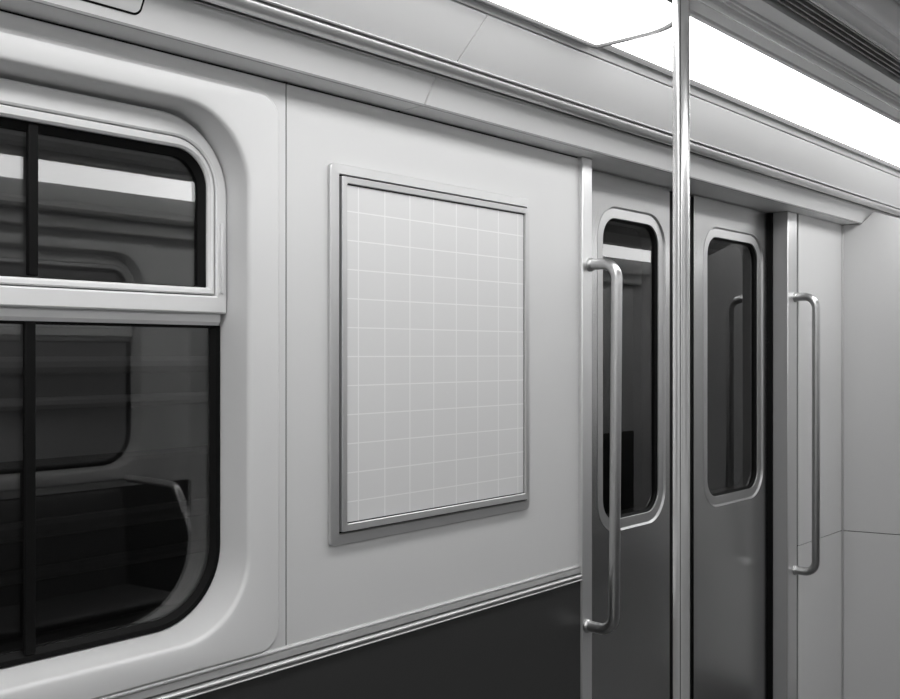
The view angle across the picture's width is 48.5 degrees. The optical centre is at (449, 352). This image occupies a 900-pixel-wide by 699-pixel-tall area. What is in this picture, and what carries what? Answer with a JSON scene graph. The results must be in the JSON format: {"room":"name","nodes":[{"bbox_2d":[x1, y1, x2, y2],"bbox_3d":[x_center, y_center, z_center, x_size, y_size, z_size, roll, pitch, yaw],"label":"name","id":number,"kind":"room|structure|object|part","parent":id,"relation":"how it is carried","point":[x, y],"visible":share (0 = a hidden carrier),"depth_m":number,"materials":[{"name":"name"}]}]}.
{"room":"train carriage","nodes":[
{"label":"train carriage","id":0,"kind":"room"},
{"bbox_2d":[0,9,841,698],"bbox_3d":[0.178,0.455,2.520,0.113,1.990,9.200,0,0,42],"label":"wall","id":1,"kind":"structure","parent":0,"point":[278,581],"depth_m":1.98,"materials":[{"name":"white plastic"}]},
{"bbox_2d":[0,78,225,668],"bbox_3d":[-0.854,0.035,1.400,0.046,0.925,1.281,0,0,42],"label":"window","id":2,"kind":"structure","parent":1,"relation":"in","point":[32,109],"depth_m":1.70,"materials":[{"name":"white plastic"}]},
{"bbox_3d":[-0.862,-0.062,1.407,0.024,0.021,1.272,0,0,42],"label":"rail","id":3,"kind":"part","parent":2,"relation":"part of","materials":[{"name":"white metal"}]},
{"bbox_3d":[-0.855,-0.251,1.401,0.039,0.355,1.280,0,0,42],"label":"sash","id":4,"kind":"part","parent":2,"relation":"part of","materials":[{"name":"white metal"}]},
{"bbox_2d":[100,565,581,698],"bbox_3d":[-1.261,0.578,0.850,0.040,0.042,4.791,0,0,42],"label":"trim","id":5,"kind":"structure","parent":1,"relation":"attached to","point":[350,640],"depth_m":2.00,"materials":[{"name":"grey metal"}]},
{"bbox_2d":[328,163,528,545],"bbox_3d":[-0.021,0.003,2.220,0.014,0.762,0.649,0,0,42],"label":"poster frame","id":6,"kind":"object","parent":1,"relation":"attached to","point":[428,281],"visible":1,"depth_m":2.18,"materials":[{"name":"silver metal"}]},
{"bbox_2d":[189,0,899,217],"bbox_3d":[0.305,-0.591,2.407,0.061,0.044,9.200,0,0,42],"label":"trim","id":7,"kind":"structure","parent":1,"relation":"attached to","point":[257,10],"depth_m":2.13,"materials":[{"name":"grey metal"}]},
{"bbox_2d":[577,157,591,698],"bbox_3d":[0.314,0.467,2.687,0.133,1.967,0.046,0,0,42],"label":"door frame","id":8,"kind":"structure","parent":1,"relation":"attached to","point":[584,164],"depth_m":2.64,"materials":[{"name":"silver metal"}]},
{"bbox_2d":[583,258,621,634],"bbox_3d":[0.403,0.243,2.613,0.098,0.991,0.051,0,0,42],"label":"grab bar","id":9,"kind":"object","parent":8,"relation":"attached to","point":[592,264],"visible":1,"depth_m":2.58,"materials":[{"name":"grey metal"}]},
{"bbox_2d":[592,170,672,698],"bbox_3d":[0.513,0.458,2.959,0.033,1.944,0.641,0,0,42],"label":"door","id":10,"kind":"structure","parent":1,"relation":"in","point":[632,220],"depth_m":3.01,"materials":[{"name":"grey metal"}]},
{"bbox_3d":[0.528,0.046,2.984,0.006,0.873,0.309,0,0,42],"label":"pane","id":11,"kind":"part","parent":10,"relation":"part of","materials":[{"name":"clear glass"}]},
{"bbox_2d":[690,195,772,698],"bbox_3d":[0.950,0.458,3.439,0.047,1.944,0.654,0,0,42],"label":"door","id":12,"kind":"structure","parent":1,"relation":"in","point":[731,246],"depth_m":3.47,"materials":[{"name":"grey metal"}]},
{"bbox_3d":[0.972,0.046,3.483,0.006,0.873,0.382,0,0,42],"label":"pane","id":13,"kind":"part","parent":12,"relation":"part of","materials":[{"name":"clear glass"}]},
{"bbox_2d":[771,211,796,698],"bbox_3d":[1.210,0.467,3.702,0.120,1.967,0.082,0,0,42],"label":"door frame","id":14,"kind":"structure","parent":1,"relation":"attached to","point":[784,222],"depth_m":3.65,"materials":[{"name":"silver metal"}]},
{"bbox_2d":[793,292,819,575],"bbox_3d":[1.303,0.296,3.646,0.093,1.040,0.039,0,0,42],"label":"grab bar","id":15,"kind":"object","parent":14,"relation":"attached to","point":[814,566],"visible":1,"depth_m":3.61,"materials":[{"name":"grey metal"}]},
{"bbox_3d":[1.431,0.089,3.884,0.030,1.248,0.451,0,0,42],"label":"panel","id":16,"kind":"part","parent":1,"relation":"part of","materials":[{"name":"white plastic"}]},
{"bbox_3d":[1.431,1.083,3.884,0.030,0.734,0.451,0,0,42],"label":"panel","id":17,"kind":"part","parent":1,"relation":"part of","materials":[{"name":"white plastic"}]},
{"bbox_2d":[0,0,899,224],"bbox_3d":[0.729,-0.638,2.029,1.628,0.244,9.200,0,0,42],"label":"ceiling","id":18,"kind":"structure","parent":0,"point":[471,34],"depth_m":2.17,"materials":[{"name":"white plastic"}]},
{"bbox_2d":[82,0,144,14],"bbox_3d":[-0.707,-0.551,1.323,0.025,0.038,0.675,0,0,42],"label":"access hatch","id":19,"kind":"object","parent":18,"relation":"attached to","point":[134,7],"visible":1,"depth_m":1.55,"materials":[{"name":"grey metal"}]},
{"bbox_2d":[474,0,672,48],"bbox_3d":[-1.058,-0.682,0.452,0.292,0.044,4.468,0,0,42],"label":"ceiling light","id":20,"kind":"object","parent":18,"relation":"attached to","point":[594,24],"visible":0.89,"depth_m":1.98,"materials":[{"name":"white plastic"}]},
{"bbox_3d":[0.356,-0.634,2.360,0.093,0.087,9.199,0,0,42],"label":"cove panel","id":21,"kind":"part","parent":18,"relation":"part of","materials":[{"name":"white plastic"}]},
{"bbox_2d":[602,17,899,170],"bbox_3d":[1.987,-0.686,3.908,0.244,0.044,4.720,0,0,42],"label":"ceiling light","id":22,"kind":"object","parent":18,"relation":"attached to","point":[722,66],"visible":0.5,"depth_m":2.56,"materials":[{"name":"white plastic"}]},
{"bbox_3d":[0.650,-0.709,2.100,0.160,0.062,9.200,0,0,42],"label":"lamp panel","id":23,"kind":"part","parent":18,"relation":"part of","materials":[{"name":"white plastic"}]},
{"bbox_2d":[776,0,899,76],"bbox_3d":[0.746,-0.698,2.014,0.092,0.055,9.200,0,0,42],"label":"ceiling vent","id":24,"kind":"object","parent":18,"relation":"in","point":[807,9],"visible":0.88,"depth_m":2.11,"materials":[{"name":"black metal"}]},
{"bbox_3d":[1.051,1.465,1.743,2.490,0.030,9.200,0,0,42],"label":"floor","id":25,"kind":"structure","parent":0,"visible":0},
{"bbox_2d":[673,0,689,698],"bbox_3d":[0.411,0.381,1.777,0.090,2.138,0.090,0,0,42],"label":"pole","id":26,"kind":"object","parent":25,"relation":"on","point":[681,8],"visible":1,"depth_m":1.76,"materials":[{"name":"silver metal"}]},
{"bbox_2d":[842,212,899,698],"bbox_3d":[1.877,0.446,3.885,0.662,2.009,0.032,0,0,27],"label":"end wall","id":27,"kind":"structure","parent":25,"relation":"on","point":[871,248],"depth_m":3.97,"materials":[{"name":"grey"}]},
{"bbox_3d":[1.879,0.077,3.884,0.656,1.272,0.024,0,0,28],"label":"panel","id":28,"kind":"part","parent":27,"relation":"part of","materials":[{"name":"grey plastic"}]},
{"bbox_3d":[1.879,1.083,3.884,0.656,0.734,0.024,0,0,28],"label":"panel","id":29,"kind":"part","parent":27,"relation":"part of","materials":[{"name":"grey"}]},
{"label":"outside","id":30,"kind":"structure","parent":0,"visible":0},
{"bbox_2d":[0,128,207,654],"bbox_3d":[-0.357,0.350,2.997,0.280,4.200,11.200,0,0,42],"label":"window glass","id":31,"kind":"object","parent":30,"point":[122,411],"depth_m":2.43,"materials":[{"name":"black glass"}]}
]}

